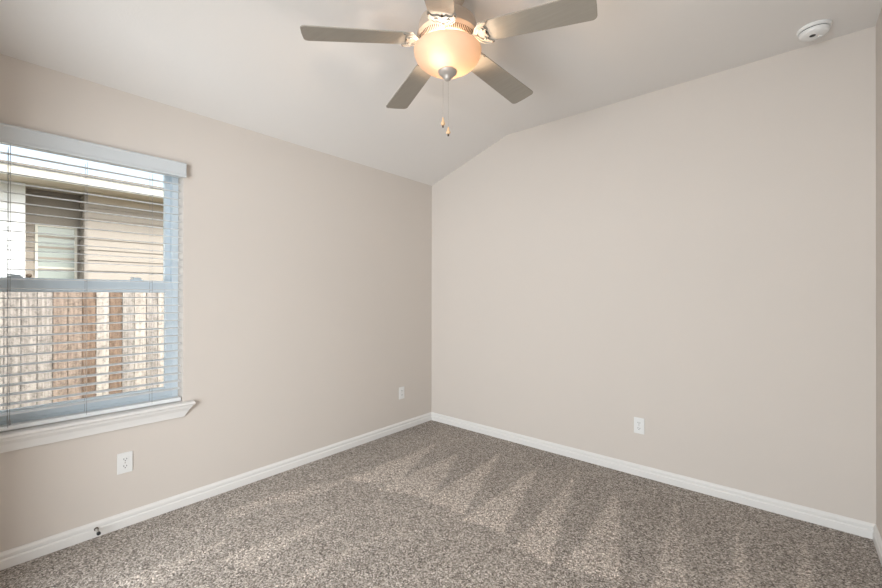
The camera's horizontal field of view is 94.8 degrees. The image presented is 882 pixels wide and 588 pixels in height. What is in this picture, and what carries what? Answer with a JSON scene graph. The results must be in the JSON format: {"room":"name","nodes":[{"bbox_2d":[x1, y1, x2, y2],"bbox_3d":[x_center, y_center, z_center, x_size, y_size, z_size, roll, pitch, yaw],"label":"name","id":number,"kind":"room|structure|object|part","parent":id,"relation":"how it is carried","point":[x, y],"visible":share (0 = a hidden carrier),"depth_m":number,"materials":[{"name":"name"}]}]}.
{"room":"empty bedroom","nodes":[
{"label":"empty bedroom","id":0,"kind":"room"},
{"bbox_2d":[0,54,431,551],"bbox_3d":[-2.720,0.105,1.317,0.180,2.490,8.150,0,0,41],"label":"wall","id":1,"kind":"structure","parent":0,"point":[305,274],"depth_m":2.79,"materials":[{"name":"paint"}]},
{"bbox_2d":[0,175,177,424],"bbox_3d":[-1.982,-0.066,2.245,0.083,1.458,0.900,0,0,41],"label":"window","id":2,"kind":"structure","parent":1,"relation":"in","point":[171,264],"depth_m":2.40,"materials":[{"name":"white plastic"}]},
{"bbox_3d":[-1.968,0.273,2.232,0.032,0.710,0.836,0,0,41],"label":"sash","id":3,"kind":"part","parent":2,"relation":"part of","materials":[{"name":"white plastic"}]},
{"bbox_2d":[0,123,186,431],"bbox_3d":[-1.895,-0.073,2.166,0.104,1.460,0.922,0,0,41],"label":"window blind","id":4,"kind":"object","parent":2,"relation":"attached to","point":[11,135],"visible":1,"depth_m":2.16,"materials":[{"name":"white plastic"}]},
{"bbox_3d":[-2.098,-0.032,1.965,0.057,1.350,0.002,0,0,41],"label":"ladder cord","id":5,"kind":"part","parent":4,"relation":"part of","materials":[{"name":"white fabric"}]},
{"bbox_3d":[-2.068,-0.043,1.947,0.008,1.348,0.008,0,0,41],"label":"lift cord","id":6,"kind":"part","parent":4,"relation":"part of","materials":[{"name":"white fabric"}]},
{"bbox_3d":[-1.911,-0.032,2.184,0.057,1.350,0.002,0,0,41],"label":"ladder cord","id":7,"kind":"part","parent":4,"relation":"part of","materials":[{"name":"white fabric"}]},
{"bbox_3d":[-1.910,0.646,2.183,0.050,0.022,0.886,0,0,41],"label":"rail","id":8,"kind":"part","parent":4,"relation":"part of","materials":[{"name":"white plastic"}]},
{"bbox_3d":[-1.720,-0.031,2.407,0.057,1.350,0.002,0,0,41],"label":"ladder cord","id":9,"kind":"part","parent":4,"relation":"part of","materials":[{"name":"white fabric"}]},
{"bbox_3d":[-1.994,-0.396,2.256,0.030,0.758,0.836,0,0,41],"label":"sash","id":10,"kind":"part","parent":2,"relation":"part of","materials":[{"name":"white plastic"}]},
{"bbox_2d":[0,405,192,452],"bbox_3d":[-1.865,0.716,2.148,0.036,0.068,0.979,0,0,41],"label":"trim","id":11,"kind":"structure","parent":1,"relation":"attached to","point":[11,444],"depth_m":2.14,"materials":[{"name":"white paint"}]},
{"bbox_2d":[0,400,194,439],"bbox_3d":[-1.900,0.672,2.171,0.148,0.021,1.008,0,0,41],"label":"window sill","id":12,"kind":"structure","parent":1,"relation":"attached to","point":[126,413],"depth_m":2.14,"materials":[{"name":"white paint"}]},
{"bbox_2d":[94,527,100,535],"bbox_3d":[-1.820,1.259,2.150,0.071,0.020,0.020,0,0,41],"label":"door stop","id":13,"kind":"object","parent":1,"relation":"attached to","point":[98,532],"visible":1,"depth_m":2.14,"materials":[{"name":"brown metal"}]},
{"bbox_2d":[117,451,132,474],"bbox_3d":[-1.773,0.947,2.277,0.008,0.115,0.070,0,0,41],"label":"electrical outlet","id":14,"kind":"object","parent":1,"relation":"attached to","point":[124,460],"visible":1,"depth_m":2.27,"materials":[{"name":"white plastic"}]},
{"bbox_2d":[122,463,128,468],"bbox_3d":[-1.771,0.966,2.276,0.002,0.027,0.030,0,0,41],"label":"receptacle","id":15,"kind":"object","parent":14,"relation":"attached to","point":[124,465],"depth_m":2.28,"materials":[{"name":"white plastic"}]},
{"bbox_2d":[122,456,128,461],"bbox_3d":[-1.771,0.927,2.276,0.002,0.027,0.030,0,0,41],"label":"receptacle","id":16,"kind":"object","parent":14,"relation":"attached to","point":[124,458],"depth_m":2.28,"materials":[{"name":"white plastic"}]},
{"bbox_2d":[0,412,431,570],"bbox_3d":[-1.200,1.266,2.940,0.015,0.080,3.399,0,0,41],"label":"baseboard","id":17,"kind":"structure","parent":1,"relation":"attached to","point":[9,558],"depth_m":2.47,"materials":[{"name":"white paint"}]},
{"bbox_2d":[399,386,403,398],"bbox_3d":[-0.378,0.952,3.905,0.008,0.115,0.070,0,0,41],"label":"electrical outlet","id":18,"kind":"object","parent":1,"relation":"attached to","point":[401,389],"visible":1,"depth_m":3.90,"materials":[{"name":"white plastic"}]},
{"bbox_2d":[0,420,881,587],"bbox_3d":[-1.492,1.299,0.162,3.186,0.001,8.000,0,0,41],"label":"floor","id":19,"kind":"structure","parent":0,"point":[429,504],"depth_m":2.19,"materials":[{"name":"carpet"}]},
{"bbox_2d":[0,0,881,185],"bbox_3d":[-1.452,-1.351,0.234,3.516,0.421,8.150,0,0,41],"label":"ceiling","id":20,"kind":"structure","parent":0,"point":[247,64],"depth_m":2.33,"materials":[{"name":"paint"}]},
{"bbox_2d":[300,0,596,135],"bbox_3d":[0.063,-1.089,1.930,1.276,0.693,1.240,0,0,41],"label":"ceiling fan","id":21,"kind":"object","parent":20,"relation":"hanging from","point":[447,46],"visible":1,"depth_m":1.81,"materials":[{"name":"grey wood"}]},
{"bbox_3d":[-0.375,-1.169,1.840,0.494,0.054,0.141,0,0,-11],"label":"blade","id":22,"kind":"part","parent":21,"relation":"part of","materials":[{"name":"grey wood"}]},
{"bbox_3d":[-0.159,-1.161,2.274,0.141,0.068,0.493,0,0,-29],"label":"blade","id":23,"kind":"part","parent":21,"relation":"part of","materials":[{"name":"grey wood"}]},
{"bbox_3d":[-0.029,-1.169,1.502,0.141,0.054,0.494,0,0,7],"label":"blade","id":24,"kind":"part","parent":21,"relation":"part of","materials":[{"name":"grey wood"}]},
{"bbox_2d":[417,15,475,37],"bbox_3d":[0.031,-1.194,1.909,0.288,0.050,0.288,0,0,41],"label":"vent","id":25,"kind":"object","parent":21,"relation":"attached to","point":[464,23],"depth_m":1.80,"materials":[{"name":"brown metal"}]},
{"bbox_3d":[0.031,-1.093,1.909,0.318,0.099,0.318,0,0,41],"label":"lamp shade","id":26,"kind":"part","parent":21,"relation":"part of","materials":[{"name":"white glass"}]},
{"bbox_3d":[0.319,-1.165,2.204,0.141,0.060,0.494,0,0,43],"label":"blade","id":27,"kind":"part","parent":21,"relation":"part of","materials":[{"name":"grey wood"}]},
{"bbox_3d":[0.400,-1.168,1.727,0.494,0.054,0.141,0,0,25],"label":"blade","id":28,"kind":"part","parent":21,"relation":"part of","materials":[{"name":"grey wood"}]},
{"bbox_2d":[797,19,831,41],"bbox_3d":[2.010,-1.409,2.187,0.142,0.049,0.142,0,0,41],"label":"smoke detector","id":29,"kind":"object","parent":20,"relation":"attached to","point":[815,30],"visible":1,"depth_m":2.16,"materials":[{"name":"white plastic"}]},
{"bbox_2d":[431,26,875,523],"bbox_3d":[1.149,-0.061,3.269,3.516,2.841,0.150,0,0,41],"label":"wall","id":30,"kind":"structure","parent":0,"point":[695,259],"depth_m":2.72,"materials":[{"name":"paint"}]},
{"bbox_2d":[634,417,643,434],"bbox_3d":[1.427,0.949,2.924,0.070,0.115,0.008,0,0,41],"label":"electrical outlet","id":31,"kind":"object","parent":30,"relation":"attached to","point":[638,422],"visible":1,"depth_m":2.92,"materials":[{"name":"white plastic"}]},
{"bbox_2d":[432,412,874,538],"bbox_3d":[1.106,1.269,3.194,3.185,0.080,0.015,0,0,41],"label":"baseboard","id":32,"kind":"structure","parent":30,"relation":"attached to","point":[830,520],"depth_m":2.72,"materials":[{"name":"white paint"}]},
{"bbox_2d":[876,8,881,537],"bbox_3d":[-0.224,-0.047,-0.920,0.150,2.791,8.000,0,0,41],"label":"wall","id":33,"kind":"structure","parent":0,"point":[879,21],"depth_m":2.08,"materials":[{"name":"paint"}]},
{"bbox_2d":[873,524,881,564],"bbox_3d":[1.208,1.264,0.877,0.015,0.080,3.399,0,0,41],"label":"baseboard","id":34,"kind":"structure","parent":33,"relation":"attached to","point":[877,540],"depth_m":2.06,"materials":[{"name":"white paint"}]},
{"label":"outside","id":35,"kind":"structure","parent":0,"visible":0},
{"bbox_3d":[-13.185,1.763,12.155,29.820,0.100,45.000,0,0,41],"label":"ground","id":36,"kind":"structure","parent":35,"visible":0},
{"bbox_2d":[0,159,162,404],"bbox_3d":[-6.638,-0.487,9.186,5.630,4.400,13.200,0,0,41],"label":"neighbor house","id":37,"kind":"structure","parent":36,"relation":"on","point":[128,261],"depth_m":6.74,"materials":[{"name":"beige"}]},
{"bbox_3d":[-6.351,-0.487,6.701,0.016,1.230,0.450,0,0,41],"label":"pane","id":38,"kind":"part","parent":37,"relation":"part of","materials":[{"name":"white glass"}]},
{"bbox_3d":[-6.342,-0.427,6.694,0.014,0.030,0.440,0,0,41],"label":"meeting rail","id":39,"kind":"part","parent":37,"relation":"part of","materials":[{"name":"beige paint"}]},
{"bbox_2d":[0,292,163,409],"bbox_3d":[-4.448,0.795,5.659,0.068,1.786,4.800,0,0,41],"label":"wooden fence","id":40,"kind":"object","parent":36,"relation":"on","point":[12,312],"visible":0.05,"depth_m":5.29,"materials":[{"name":"brown wood"}]}
]}

